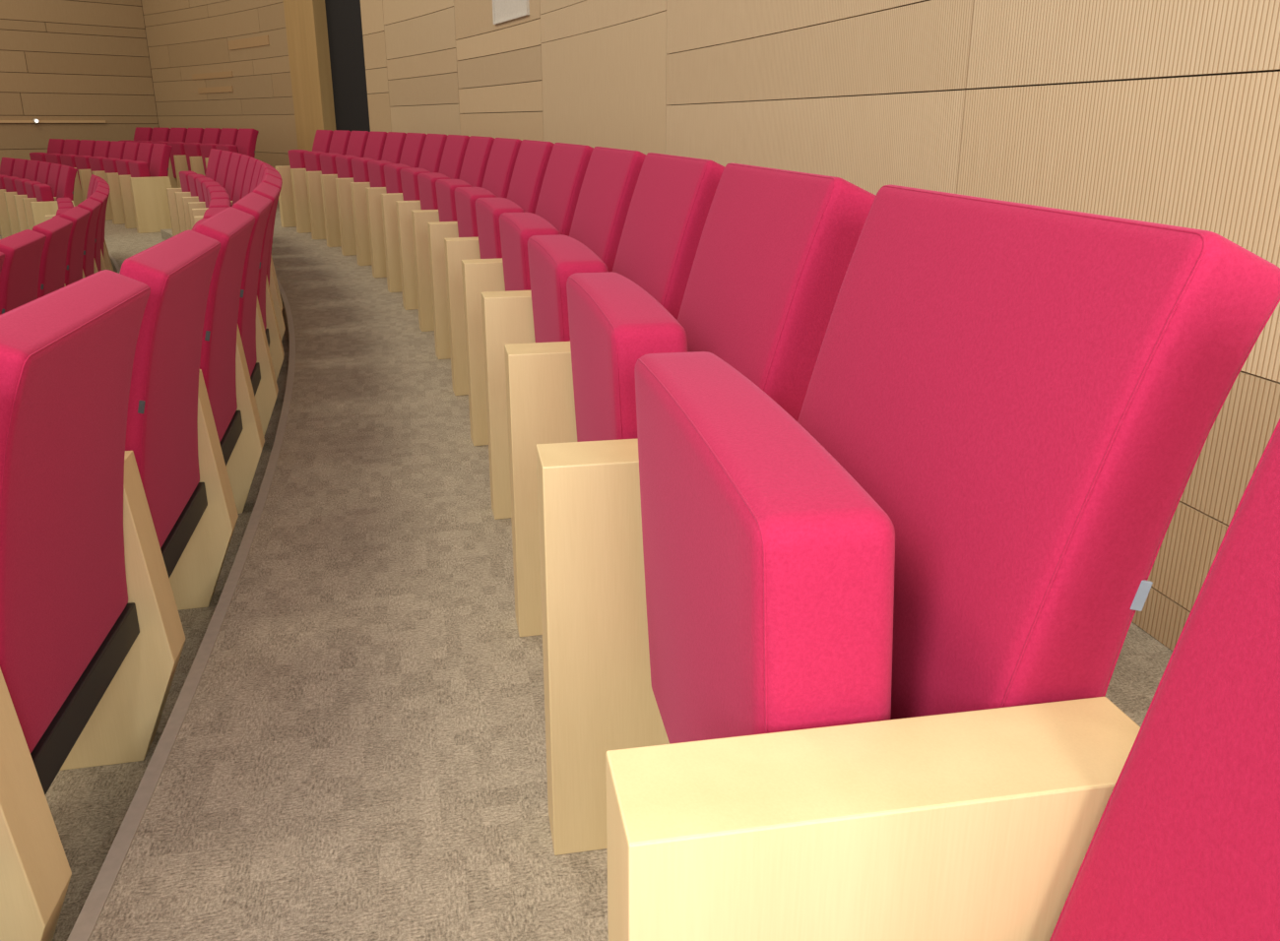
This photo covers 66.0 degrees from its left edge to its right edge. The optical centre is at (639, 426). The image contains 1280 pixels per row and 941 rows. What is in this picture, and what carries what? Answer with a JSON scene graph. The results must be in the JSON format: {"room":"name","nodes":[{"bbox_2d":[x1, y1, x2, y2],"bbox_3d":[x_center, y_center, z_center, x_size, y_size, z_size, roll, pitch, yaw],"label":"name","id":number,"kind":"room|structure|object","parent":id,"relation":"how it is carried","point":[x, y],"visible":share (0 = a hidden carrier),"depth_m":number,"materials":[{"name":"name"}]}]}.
{"room":"auditorium","nodes":[
{"label":"auditorium","id":0,"kind":"room"},
{"bbox_2d":[0,0,159,165],"bbox_3d":[-10.899,-4.651,12.529,0.200,4.900,9.460,14,22,38],"label":"wall","id":1,"kind":"structure","parent":0,"point":[60,59],"depth_m":14.96,"materials":[{"name":"beige wood"}]},
{"bbox_2d":[0,120,105,123],"bbox_3d":[-9.833,-4.268,13.788,0.029,0.035,4.500,14,22,38],"label":"trim","id":2,"kind":"structure","parent":1,"relation":"attached to","point":[1,121],"depth_m":14.90,"materials":[{"name":"wood"}]},
{"bbox_2d":[0,200,1172,940],"bbox_3d":[-5.546,0.183,4.324,11.573,0.900,25.738,-7,18,-20],"label":"floor","id":3,"kind":"structure","parent":0,"point":[358,752],"depth_m":1.79,"materials":[{"name":"beige carpet"}]},
{"bbox_2d":[0,157,15,234],"bbox_3d":[-8.284,-2.987,12.730,0.489,0.930,0.744,-16,23,-42],"label":"seat","id":4,"kind":"object","parent":3,"relation":"on","point":[7,163],"visible":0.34,"depth_m":12.64,"materials":[{"name":"red fabric"}]},
{"bbox_2d":[0,158,27,239],"bbox_3d":[-7.805,-2.842,12.261,0.477,0.930,0.638,-15,23,-40],"label":"seat","id":5,"kind":"object","parent":3,"relation":"on","point":[20,165],"visible":0.38,"depth_m":12.02,"materials":[{"name":"red fabric"}]},
{"bbox_2d":[2,159,40,235],"bbox_3d":[-7.375,-2.703,11.811,0.477,0.930,0.638,-14,22,-39],"label":"seat","id":6,"kind":"object","parent":3,"relation":"on","point":[32,170],"visible":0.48,"depth_m":11.55,"materials":[{"name":"wood"}]},
{"bbox_2d":[2,176,18,191],"bbox_3d":[-7.460,-2.745,11.787,0.134,0.474,0.517,-14,22,-39],"label":"seat cushion","id":7,"kind":"object","parent":6,"relation":"on","point":[9,181],"depth_m":11.63,"materials":[{"name":"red fabric"}]},
{"bbox_2d":[0,229,46,315],"bbox_3d":[-2.679,-0.296,4.010,0.477,0.930,0.638,-5,18,-17],"label":"seat","id":8,"kind":"object","parent":3,"relation":"on","point":[23,250],"visible":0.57,"depth_m":3.93,"materials":[{"name":"red fabric"}]},
{"bbox_2d":[13,161,51,231],"bbox_3d":[-6.959,-2.561,11.349,0.477,0.930,0.638,-14,22,-37],"label":"seat","id":9,"kind":"object","parent":3,"relation":"on","point":[44,167],"visible":0.38,"depth_m":11.10,"materials":[{"name":"red fabric"}]},
{"bbox_2d":[14,178,31,194],"bbox_3d":[-7.043,-2.603,11.328,0.134,0.474,0.517,-14,22,-37],"label":"seat cushion","id":10,"kind":"object","parent":9,"relation":"on","point":[20,183],"depth_m":11.16,"materials":[{"name":"red fabric"}]},
{"bbox_2d":[22,163,62,230],"bbox_3d":[-6.555,-2.415,10.877,0.477,0.930,0.638,-13,21,-36],"label":"seat","id":11,"kind":"object","parent":3,"relation":"on","point":[53,177],"visible":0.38,"depth_m":10.69,"materials":[{"name":"red fabric"}]},
{"bbox_2d":[24,181,41,197],"bbox_3d":[-6.640,-2.458,10.858,0.134,0.474,0.517,-13,21,-36],"label":"seat cushion","id":12,"kind":"object","parent":11,"relation":"on","point":[29,185],"depth_m":10.69,"materials":[{"name":"red fabric"}]},
{"bbox_2d":[29,138,64,162],"bbox_3d":[-8.512,-3.648,14.171,0.741,0.930,0.488,15,23,41],"label":"seat","id":13,"kind":"object","parent":3,"relation":"on","point":[55,146],"visible":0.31,"depth_m":14.05,"materials":[{"name":"red fabric"}]},
{"bbox_2d":[32,216,72,298],"bbox_3d":[-2.887,-0.473,4.586,0.477,0.930,0.638,-6,18,-18],"label":"seat","id":14,"kind":"object","parent":3,"relation":"on","point":[57,229],"visible":0.29,"depth_m":4.50,"materials":[{"name":"red fabric"}]},
{"bbox_2d":[30,164,77,225],"bbox_3d":[-6.166,-2.266,10.395,0.477,0.930,0.638,-12,21,-34],"label":"seat","id":15,"kind":"object","parent":3,"relation":"on","point":[45,205],"visible":0.49,"depth_m":10.17,"materials":[{"name":"red fabric"}]},
{"bbox_2d":[33,184,54,201],"bbox_3d":[-6.251,-2.310,10.378,0.134,0.474,0.517,-12,21,-34],"label":"seat cushion","id":16,"kind":"object","parent":15,"relation":"on","point":[43,192],"depth_m":10.15,"materials":[{"name":"red fabric"}]},
{"bbox_2d":[45,139,80,164],"bbox_3d":[-8.011,-3.512,13.730,0.638,0.930,0.477,16,23,42],"label":"seat","id":17,"kind":"object","parent":3,"relation":"on","point":[71,147],"visible":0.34,"depth_m":13.63,"materials":[{"name":"red fabric"}]},
{"bbox_2d":[44,174,104,220],"bbox_3d":[-4.820,-1.674,8.475,0.489,0.930,0.744,-10,20,-29],"label":"seat","id":18,"kind":"object","parent":3,"relation":"on","point":[93,177],"visible":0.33,"depth_m":8.34,"materials":[{"name":"red fabric"}]},
{"bbox_2d":[59,206,90,286],"bbox_3d":[-3.112,-0.650,5.157,0.477,0.930,0.638,-6,18,-20],"label":"seat","id":19,"kind":"object","parent":3,"relation":"on","point":[79,216],"visible":0.21,"depth_m":5.07,"materials":[{"name":"red fabric"}]},
{"bbox_2d":[0,269,150,940],"bbox_3d":[-0.977,0.288,1.417,0.477,0.930,0.638,-3,17,-10],"label":"seat","id":20,"kind":"object","parent":3,"relation":"on","point":[68,623],"visible":1,"depth_m":1.33,"materials":[{"name":"red fabric"}]},
{"bbox_2d":[60,139,96,206],"bbox_3d":[-7.558,-3.381,13.305,0.477,0.930,0.638,-16,23,-42],"label":"seat","id":21,"kind":"object","parent":3,"relation":"on","point":[87,147],"visible":0.41,"depth_m":13.14,"materials":[{"name":"red fabric"}]},
{"bbox_2d":[53,186,109,270],"bbox_3d":[-3.882,-1.166,6.830,0.477,0.930,0.638,-8,19,-24],"label":"seat","id":22,"kind":"object","parent":3,"relation":"on","point":[99,189],"visible":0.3,"depth_m":6.69,"materials":[{"name":"red fabric"}]},
{"bbox_2d":[77,197,101,278],"bbox_3d":[-3.353,-0.824,5.721,0.477,0.930,0.638,-7,18,-21],"label":"seat","id":23,"kind":"object","parent":3,"relation":"on","point":[91,205],"visible":0.2,"depth_m":5.64,"materials":[{"name":"red fabric"}]},
{"bbox_2d":[74,140,111,200],"bbox_3d":[-7.117,-3.246,12.868,0.477,0.930,0.638,-15,23,-40],"label":"seat","id":24,"kind":"object","parent":3,"relation":"on","point":[101,149],"visible":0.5,"depth_m":12.69,"materials":[{"name":"red fabric"}]},
{"bbox_2d":[74,155,90,188],"bbox_3d":[-7.202,-3.287,12.842,0.134,0.474,0.517,-15,23,-40],"label":"seat cushion","id":25,"kind":"object","parent":24,"relation":"on","point":[82,161],"depth_m":12.71,"materials":[{"name":"red fabric"}]},
{"bbox_2d":[89,192,107,273],"bbox_3d":[-3.609,-0.996,6.279,0.477,0.930,0.638,-7,19,-23],"label":"seat","id":26,"kind":"object","parent":3,"relation":"on","point":[96,196],"visible":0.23,"depth_m":6.19,"materials":[{"name":"red fabric"}]},
{"bbox_2d":[88,140,126,220],"bbox_3d":[-6.688,-3.108,12.420,0.477,0.930,0.638,-14,22,-39],"label":"seat","id":27,"kind":"object","parent":3,"relation":"on","point":[116,150],"visible":0.26,"depth_m":12.25,"materials":[{"name":"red fabric"}]},
{"bbox_2d":[88,156,105,174],"bbox_3d":[-6.773,-3.150,12.397,0.134,0.474,0.517,-14,22,-39],"label":"seat cushion","id":28,"kind":"object","parent":27,"relation":"on","point":[96,162],"depth_m":12.25,"materials":[{"name":"red fabric"}]},
{"bbox_2d":[102,141,139,224],"bbox_3d":[-6.272,-2.966,11.962,0.477,0.930,0.638,-14,22,-38],"label":"seat","id":29,"kind":"object","parent":3,"relation":"on","point":[131,149],"visible":0.45,"depth_m":11.71,"materials":[{"name":"wood"}]},
{"bbox_2d":[102,157,120,173],"bbox_3d":[-6.356,-3.009,11.941,0.134,0.474,0.517,-14,22,-38],"label":"seat cushion","id":30,"kind":"object","parent":29,"relation":"on","point":[109,163],"depth_m":11.79,"materials":[{"name":"red fabric"}]},
{"bbox_2d":[115,142,153,228],"bbox_3d":[-5.868,-2.822,11.494,0.477,0.930,0.638,-13,21,-36],"label":"seat","id":31,"kind":"object","parent":3,"relation":"on","point":[145,151],"visible":0.45,"depth_m":11.24,"materials":[{"name":"wood"}]},
{"bbox_2d":[115,159,133,175],"bbox_3d":[-5.953,-2.865,11.475,0.134,0.474,0.517,-13,21,-36],"label":"seat cushion","id":32,"kind":"object","parent":31,"relation":"on","point":[122,165],"depth_m":11.31,"materials":[{"name":"red fabric"}]},
{"bbox_2d":[118,127,152,142],"bbox_3d":[-7.468,-3.940,14.582,0.746,0.930,0.488,16,23,41],"label":"seat","id":33,"kind":"object","parent":3,"relation":"on","point":[141,133],"visible":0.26,"depth_m":14.50,"materials":[{"name":"red fabric"}]},
{"bbox_2d":[59,229,220,770],"bbox_3d":[-1.106,0.105,2.009,0.477,0.930,0.638,-4,18,-11],"label":"seat","id":34,"kind":"object","parent":3,"relation":"on","point":[164,500],"visible":0.51,"depth_m":1.84,"materials":[{"name":"red fabric"}]},
{"bbox_2d":[128,143,172,233],"bbox_3d":[-5.477,-2.674,11.016,0.477,0.930,0.638,-12,21,-35],"label":"seat","id":35,"kind":"object","parent":3,"relation":"on","point":[149,186],"visible":0.94,"depth_m":10.80,"materials":[{"name":"beige wood"}]},
{"bbox_2d":[128,160,150,177],"bbox_3d":[-5.562,-2.718,10.998,0.134,0.474,0.517,-12,21,-35],"label":"seat cushion","id":36,"kind":"object","parent":35,"relation":"on","point":[138,168],"depth_m":10.78,"materials":[{"name":"red fabric"}]},
{"bbox_2d":[135,128,170,142],"bbox_3d":[-6.969,-3.800,14.127,0.477,0.930,0.638,-16,23,-42],"label":"seat","id":37,"kind":"object","parent":3,"relation":"on","point":[159,134],"visible":0.2,"depth_m":14.07,"materials":[{"name":"red fabric"}]},
{"bbox_2d":[151,128,187,188],"bbox_3d":[-6.520,-3.665,13.691,0.477,0.930,0.638,-15,23,-41],"label":"seat","id":38,"kind":"object","parent":3,"relation":"on","point":[175,134],"visible":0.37,"depth_m":13.54,"materials":[{"name":"red fabric"}]},
{"bbox_2d":[66,277,295,940],"bbox_3d":[-3.379,-0.462,4.935,3.092,0.033,23.736,-6,18,-20],"label":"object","id":39,"kind":"structure","parent":3,"relation":"attached to","point":[83,929],"depth_m":1.75,"materials":[{"name":"metal"}]},
{"bbox_2d":[167,128,204,188],"bbox_3d":[-6.082,-3.527,13.243,0.477,0.930,0.638,-15,22,-40],"label":"seat","id":40,"kind":"object","parent":3,"relation":"on","point":[177,157],"visible":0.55,"depth_m":13.08,"materials":[{"name":"red fabric"}]},
{"bbox_2d":[167,141,186,178],"bbox_3d":[-6.166,-3.569,13.219,0.134,0.474,0.517,-15,22,-40],"label":"seat cushion","id":41,"kind":"object","parent":40,"relation":"on","point":[177,149],"depth_m":13.11,"materials":[{"name":"red fabric"}]},
{"bbox_2d":[166,148,222,236],"bbox_3d":[-3.902,-1.982,8.771,0.488,0.930,0.739,-10,20,-28],"label":"seat","id":42,"kind":"object","parent":3,"relation":"on","point":[174,195],"visible":0.3,"depth_m":8.64,"materials":[{"name":"wood"}]},
{"bbox_2d":[179,170,197,191],"bbox_3d":[-3.961,-2.017,8.728,0.134,0.474,0.517,-10,20,-28],"label":"seat cushion","id":43,"kind":"object","parent":42,"relation":"on","point":[183,175],"depth_m":8.57,"materials":[{"name":"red fabric"}]},
{"bbox_2d":[184,128,221,176],"bbox_3d":[-5.656,-3.386,12.786,0.477,0.930,0.638,-14,22,-38],"label":"seat","id":44,"kind":"object","parent":3,"relation":"on","point":[193,154],"visible":0.32,"depth_m":12.62,"materials":[{"name":"red fabric"}]},
{"bbox_2d":[184,142,201,171],"bbox_3d":[-5.741,-3.428,12.764,0.134,0.474,0.517,-14,22,-38],"label":"seat cushion","id":45,"kind":"object","parent":44,"relation":"on","point":[191,149],"depth_m":12.66,"materials":[{"name":"red fabric"}]},
{"bbox_2d":[182,150,232,230],"bbox_3d":[-3.563,-1.808,8.210,0.477,0.930,0.638,-9,19,-27],"label":"seat","id":46,"kind":"object","parent":3,"relation":"on","point":[225,156],"visible":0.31,"depth_m":8.01,"materials":[{"name":"red fabric"}]},
{"bbox_2d":[188,174,205,196],"bbox_3d":[-3.648,-1.856,8.205,0.134,0.474,0.517,-9,19,-27],"label":"seat cushion","id":47,"kind":"object","parent":46,"relation":"on","point":[191,177],"depth_m":8.03,"materials":[{"name":"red fabric"}]},
{"bbox_2d":[169,206,255,610],"bbox_3d":[-1.251,-0.076,2.598,0.477,0.930,0.638,-4,18,-13],"label":"seat","id":48,"kind":"object","parent":3,"relation":"on","point":[194,578],"visible":0.37,"depth_m":2.43,"materials":[{"name":"red fabric"}]},
{"bbox_2d":[188,152,242,229],"bbox_3d":[-3.264,-1.644,7.677,0.477,0.930,0.638,-8,19,-26],"label":"seat","id":49,"kind":"object","parent":3,"relation":"on","point":[235,158],"visible":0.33,"depth_m":7.49,"materials":[{"name":"red fabric"}]},
{"bbox_2d":[195,177,213,201],"bbox_3d":[-3.348,-1.692,7.674,0.134,0.474,0.517,-8,19,-26],"label":"seat cushion","id":50,"kind":"object","parent":49,"relation":"on","point":[199,180],"depth_m":7.50,"materials":[{"name":"red fabric"}]},
{"bbox_2d":[199,128,238,175],"bbox_3d":[-5.243,-3.241,12.318,0.477,0.930,0.638,-13,22,-37],"label":"seat","id":51,"kind":"object","parent":3,"relation":"on","point":[228,136],"visible":0.29,"depth_m":12.25,"materials":[{"name":"red fabric"}]},
{"bbox_2d":[199,143,217,175],"bbox_3d":[-5.327,-3.284,12.298,0.134,0.474,0.517,-13,22,-37],"label":"seat cushion","id":52,"kind":"object","parent":51,"relation":"on","point":[206,149],"depth_m":12.25,"materials":[{"name":"red fabric"}]},
{"bbox_2d":[192,154,251,224],"bbox_3d":[-2.979,-1.477,7.137,0.477,0.930,0.638,-8,19,-24],"label":"seat","id":53,"kind":"object","parent":3,"relation":"on","point":[243,163],"visible":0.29,"depth_m":6.98,"materials":[{"name":"red fabric"}]},
{"bbox_2d":[201,181,221,208],"bbox_3d":[-3.063,-1.526,7.136,0.134,0.474,0.517,-8,19,-24],"label":"seat cushion","id":54,"kind":"object","parent":53,"relation":"on","point":[207,184],"depth_m":6.95,"materials":[{"name":"red fabric"}]},
{"bbox_2d":[193,157,258,223],"bbox_3d":[-2.709,-1.308,6.590,0.477,0.930,0.638,-7,19,-23],"label":"seat","id":55,"kind":"object","parent":3,"relation":"on","point":[252,161],"visible":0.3,"depth_m":6.43,"materials":[{"name":"red fabric"}]},
{"bbox_2d":[206,186,227,202],"bbox_3d":[-2.793,-1.358,6.590,0.134,0.474,0.517,-7,19,-23],"label":"seat cushion","id":56,"kind":"object","parent":55,"relation":"on","point":[210,189],"depth_m":6.41,"materials":[{"name":"red fabric"}]},
{"bbox_2d":[215,128,258,158],"bbox_3d":[-4.842,-3.094,11.841,0.477,0.930,0.638,-13,21,-35],"label":"seat","id":57,"kind":"object","parent":3,"relation":"on","point":[246,139],"visible":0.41,"depth_m":11.70,"materials":[{"name":"red fabric"}]},
{"bbox_2d":[191,174,284,380],"bbox_3d":[-1.783,-0.614,4.339,0.477,0.930,0.638,-5,18,-17],"label":"seat","id":58,"kind":"object","parent":3,"relation":"on","point":[276,349],"visible":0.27,"depth_m":4.16,"materials":[{"name":"wood"}]},
{"bbox_2d":[209,160,274,200],"bbox_3d":[-2.455,-1.137,6.036,0.477,0.930,0.638,-7,18,-21],"label":"seat","id":59,"kind":"object","parent":3,"relation":"on","point":[214,195],"visible":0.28,"depth_m":5.88,"materials":[{"name":"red fabric"}]},
{"bbox_2d":[202,168,285,339],"bbox_3d":[-1.991,-0.790,4.910,0.477,0.930,0.638,-6,18,-18],"label":"seat","id":60,"kind":"object","parent":3,"relation":"on","point":[209,213],"visible":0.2,"depth_m":4.72,"materials":[{"name":"red fabric"}]},
{"bbox_2d":[202,207,226,218],"bbox_3d":[-2.074,-0.841,4.917,0.134,0.474,0.517,-6,18,-18],"label":"seat cushion","id":61,"kind":"object","parent":60,"relation":"on","point":[210,212],"depth_m":4.73,"materials":[{"name":"red fabric"}]},
{"bbox_2d":[208,164,283,311],"bbox_3d":[-2.215,-0.965,5.476,0.477,0.930,0.638,-6,18,-20],"label":"seat","id":62,"kind":"object","parent":3,"relation":"on","point":[215,203],"visible":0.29,"depth_m":5.29,"materials":[{"name":"red fabric"}]},
{"bbox_2d":[208,198,231,208],"bbox_3d":[-2.298,-1.015,5.481,0.134,0.474,0.517,-6,18,-20],"label":"seat cushion","id":63,"kind":"object","parent":62,"relation":"on","point":[215,203],"depth_m":5.27,"materials":[{"name":"red fabric"}]},
{"bbox_2d":[225,192,272,513],"bbox_3d":[-1.413,-0.257,3.183,0.477,0.930,0.638,-4,18,-14],"label":"seat","id":64,"kind":"object","parent":3,"relation":"on","point":[241,466],"visible":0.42,"depth_m":3.01,"materials":[{"name":"red fabric"}]},
{"bbox_2d":[252,182,280,437],"bbox_3d":[-1.590,-0.436,3.763,0.477,0.930,0.638,-5,18,-16],"label":"seat","id":65,"kind":"object","parent":3,"relation":"on","point":[267,392],"visible":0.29,"depth_m":3.59,"materials":[{"name":"beige wood"}]},
{"bbox_2d":[275,129,333,233],"bbox_3d":[-3.212,-2.401,9.593,0.488,0.930,0.746,-10,20,-29],"label":"seat","id":66,"kind":"object","parent":3,"relation":"on","point":[293,197],"visible":0.6,"depth_m":9.38,"materials":[{"name":"beige wood"}]},
{"bbox_2d":[288,149,309,168],"bbox_3d":[-3.269,-2.435,9.546,0.134,0.474,0.517,-10,20,-29],"label":"seat cushion","id":67,"kind":"object","parent":66,"relation":"on","point":[296,157],"depth_m":9.39,"materials":[{"name":"red fabric"}]},
{"bbox_2d":[304,129,351,239],"bbox_3d":[-2.857,-2.226,9.028,0.477,0.930,0.638,-9,19,-28],"label":"seat","id":68,"kind":"object","parent":3,"relation":"on","point":[340,139],"visible":0.48,"depth_m":8.77,"materials":[{"name":"wood"}]},
{"bbox_2d":[304,151,325,171],"bbox_3d":[-2.942,-2.273,9.021,0.134,0.474,0.517,-9,19,-28],"label":"seat cushion","id":69,"kind":"object","parent":68,"relation":"on","point":[311,159],"depth_m":8.86,"materials":[{"name":"red fabric"}]},
{"bbox_2d":[320,130,369,247],"bbox_3d":[-2.544,-2.061,8.494,0.477,0.930,0.638,-9,19,-27],"label":"seat","id":70,"kind":"object","parent":3,"relation":"on","point":[357,141],"visible":0.41,"depth_m":8.24,"materials":[{"name":"wood"}]},
{"bbox_2d":[320,152,341,174],"bbox_3d":[-2.628,-2.109,8.489,0.134,0.474,0.517,-9,19,-27],"label":"seat cushion","id":71,"kind":"object","parent":70,"relation":"on","point":[327,160],"depth_m":8.32,"materials":[{"name":"red fabric"}]},
{"bbox_2d":[335,130,387,255],"bbox_3d":[-2.245,-1.894,7.952,0.477,0.930,0.638,-8,19,-25],"label":"seat","id":72,"kind":"object","parent":3,"relation":"on","point":[375,143],"visible":0.41,"depth_m":7.70,"materials":[{"name":"red fabric"}]},
{"bbox_2d":[335,155,358,178],"bbox_3d":[-2.329,-1.942,7.949,0.134,0.474,0.517,-8,19,-25],"label":"seat cushion","id":73,"kind":"object","parent":72,"relation":"on","point":[343,162],"depth_m":7.78,"materials":[{"name":"red fabric"}]},
{"bbox_2d":[350,131,406,265],"bbox_3d":[-1.960,-1.725,7.404,0.477,0.930,0.638,-8,19,-24],"label":"seat","id":74,"kind":"object","parent":3,"relation":"on","point":[394,144],"visible":0.39,"depth_m":7.15,"materials":[{"name":"wood"}]},
{"bbox_2d":[351,157,375,182],"bbox_3d":[-2.045,-1.774,7.403,0.134,0.474,0.517,-8,19,-24],"label":"seat cushion","id":75,"kind":"object","parent":74,"relation":"on","point":[358,164],"depth_m":7.24,"materials":[{"name":"red fabric"}]},
{"bbox_2d":[365,132,426,278],"bbox_3d":[-1.691,-1.554,6.848,0.477,0.930,0.638,-7,19,-22],"label":"seat","id":76,"kind":"object","parent":3,"relation":"on","point":[414,143],"visible":0.34,"depth_m":6.60,"materials":[{"name":"red fabric"}]},
{"bbox_2d":[367,160,392,187],"bbox_3d":[-1.774,-1.603,6.850,0.134,0.474,0.517,-7,19,-22],"label":"seat cushion","id":77,"kind":"object","parent":76,"relation":"on","point":[376,175],"depth_m":6.68,"materials":[{"name":"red fabric"}]},
{"bbox_2d":[381,133,447,292],"bbox_3d":[-1.436,-1.380,6.287,0.477,0.930,0.638,-7,18,-21],"label":"seat","id":78,"kind":"object","parent":3,"relation":"on","point":[433,147],"visible":0.36,"depth_m":6.04,"materials":[{"name":"red fabric"}]},
{"bbox_2d":[384,163,410,193],"bbox_3d":[-1.519,-1.430,6.290,0.134,0.474,0.517,-7,18,-21],"label":"seat cushion","id":79,"kind":"object","parent":78,"relation":"on","point":[392,171],"depth_m":6.13,"materials":[{"name":"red fabric"}]},
{"bbox_2d":[395,134,469,310],"bbox_3d":[-1.196,-1.205,5.719,0.477,0.930,0.638,-6,18,-20],"label":"seat","id":80,"kind":"object","parent":3,"relation":"on","point":[455,147],"visible":0.38,"depth_m":5.47,"materials":[{"name":"red fabric"}]},
{"bbox_2d":[400,167,430,200],"bbox_3d":[-1.278,-1.256,5.724,0.134,0.474,0.517,-6,18,-20],"label":"seat cushion","id":81,"kind":"object","parent":80,"relation":"on","point":[409,175],"depth_m":5.56,"materials":[{"name":"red fabric"}]},
{"bbox_2d":[411,135,494,331],"bbox_3d":[-0.971,-1.028,5.146,0.477,0.930,0.638,-6,18,-18],"label":"seat","id":82,"kind":"object","parent":3,"relation":"on","point":[478,152],"visible":0.32,"depth_m":4.89,"materials":[{"name":"red fabric"}]},
{"bbox_2d":[417,172,450,209],"bbox_3d":[-1.053,-1.079,5.153,0.134,0.474,0.517,-6,18,-18],"label":"seat cushion","id":83,"kind":"object","parent":82,"relation":"on","point":[426,181],"depth_m":4.98,"materials":[{"name":"red fabric"}]},
{"bbox_2d":[427,137,521,359],"bbox_3d":[-0.761,-0.850,4.567,0.477,0.930,0.638,-5,18,-17],"label":"seat","id":84,"kind":"object","parent":3,"relation":"on","point":[504,152],"visible":0.35,"depth_m":4.32,"materials":[{"name":"red fabric"}]},
{"bbox_2d":[435,179,472,221],"bbox_3d":[-0.843,-0.901,4.576,0.134,0.474,0.517,-5,18,-17],"label":"seat cushion","id":85,"kind":"object","parent":84,"relation":"on","point":[445,188],"depth_m":4.40,"materials":[{"name":"red fabric"}]},
{"bbox_2d":[444,139,554,395],"bbox_3d":[-0.567,-0.669,3.984,0.477,0.930,0.638,-5,18,-16],"label":"seat","id":86,"kind":"object","parent":3,"relation":"on","point":[533,158],"visible":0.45,"depth_m":3.73,"materials":[{"name":"red fabric"}]},
{"bbox_2d":[454,187,497,237],"bbox_3d":[-0.648,-0.722,3.995,0.134,0.474,0.517,-5,18,-16],"label":"seat cushion","id":87,"kind":"object","parent":86,"relation":"on","point":[466,198],"depth_m":3.82,"materials":[{"name":"red fabric"}]},
{"bbox_2d":[461,142,593,446],"bbox_3d":[-0.388,-0.488,3.396,0.477,0.930,0.638,-4,18,-14],"label":"seat","id":88,"kind":"object","parent":3,"relation":"on","point":[567,164],"visible":0.38,"depth_m":3.15,"materials":[{"name":"red fabric"}]},
{"bbox_2d":[475,197,524,258],"bbox_3d":[-0.468,-0.541,3.409,0.134,0.474,0.517,-4,18,-14],"label":"seat cushion","id":89,"kind":"object","parent":88,"relation":"on","point":[488,211],"depth_m":3.23,"materials":[{"name":"red fabric"}]},
{"bbox_2d":[481,146,646,519],"bbox_3d":[-0.225,-0.305,2.804,0.477,0.930,0.638,-4,18,-13],"label":"seat","id":90,"kind":"object","parent":3,"relation":"on","point":[611,175],"visible":0.35,"depth_m":2.56,"materials":[{"name":"red fabric"}]},
{"bbox_2d":[499,212,560,291],"bbox_3d":[-0.304,-0.359,2.819,0.134,0.474,0.517,-4,18,-13],"label":"seat cushion","id":91,"kind":"object","parent":90,"relation":"on","point":[516,228],"depth_m":2.64,"materials":[{"name":"red fabric"}]},
{"bbox_2d":[504,152,725,637],"bbox_3d":[-0.077,-0.121,2.208,0.477,0.930,0.638,-4,18,-11],"label":"seat","id":92,"kind":"object","parent":3,"relation":"on","point":[672,197],"visible":0.43,"depth_m":1.96,"materials":[{"name":"red fabric"}]},
{"bbox_2d":[527,234,608,342],"bbox_3d":[-0.156,-0.176,2.225,0.134,0.474,0.517,-4,18,-11],"label":"seat cushion","id":93,"kind":"object","parent":92,"relation":"on","point":[552,259],"depth_m":2.04,"materials":[{"name":"red fabric"}]},
{"bbox_2d":[536,162,875,855],"bbox_3d":[0.054,0.063,1.609,0.477,0.930,0.638,-3,17,-10],"label":"seat","id":94,"kind":"object","parent":3,"relation":"on","point":[776,247],"visible":0.62,"depth_m":1.35,"materials":[{"name":"red fabric"}]},
{"bbox_2d":[566,271,687,442],"bbox_3d":[-0.024,0.009,1.627,0.134,0.474,0.517,-3,17,-10],"label":"seat cushion","id":95,"kind":"object","parent":94,"relation":"on","point":[613,322],"depth_m":1.43,"materials":[{"name":"red fabric"}]},
{"bbox_2d":[605,184,1279,940],"bbox_3d":[0.173,0.259,0.974,0.487,0.930,0.668,-3,17,-9],"label":"seat","id":96,"kind":"object","parent":3,"relation":"on","point":[889,622],"visible":1,"depth_m":0.71,"materials":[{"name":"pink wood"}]},
{"bbox_2d":[634,351,895,744],"bbox_3d":[0.098,0.203,0.997,0.134,0.474,0.543,-3,17,-9],"label":"seat cushion","id":97,"kind":"object","parent":96,"relation":"on","point":[769,568],"depth_m":0.76,"materials":[{"name":"red fabric"}]},
{"bbox_2d":[1049,418,1279,940],"bbox_3d":[0.194,0.453,0.346,0.646,0.930,0.646,-2,17,-7],"label":"seat","id":98,"kind":"object","parent":3,"relation":"on","point":[1184,846],"visible":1,"depth_m":0.55,"materials":[{"name":"red fabric"}]},
{"bbox_2d":[141,0,1279,651],"bbox_3d":[-1.730,-2.695,5.003,3.453,4.200,25.818,-7,18,-20],"label":"wall","id":99,"kind":"structure","parent":0,"point":[1158,111],"depth_m":3.00,"materials":[{"name":"brown wood"}]},
{"bbox_2d":[192,34,269,93],"bbox_3d":[-5.828,-5.114,13.995,0.048,0.680,2.757,-16,23,-41],"label":"trim","id":100,"kind":"structure","parent":99,"relation":"attached to","point":[261,40],"depth_m":14.10,"materials":[{"name":"wood"}]},
{"bbox_2d":[324,0,370,131],"bbox_3d":[-3.293,-4.588,11.137,0.077,4.200,1.247,-12,21,-34],"label":"door","id":101,"kind":"structure","parent":99,"relation":"in","point":[344,17],"depth_m":11.30,"materials":[{"name":"black"}]},
{"bbox_2d":[492,0,529,24],"bbox_3d":[-0.953,-3.269,7.167,0.023,0.580,0.804,-8,19,-24],"label":"window","id":102,"kind":"structure","parent":99,"relation":"in","point":[503,11],"depth_m":7.28,"materials":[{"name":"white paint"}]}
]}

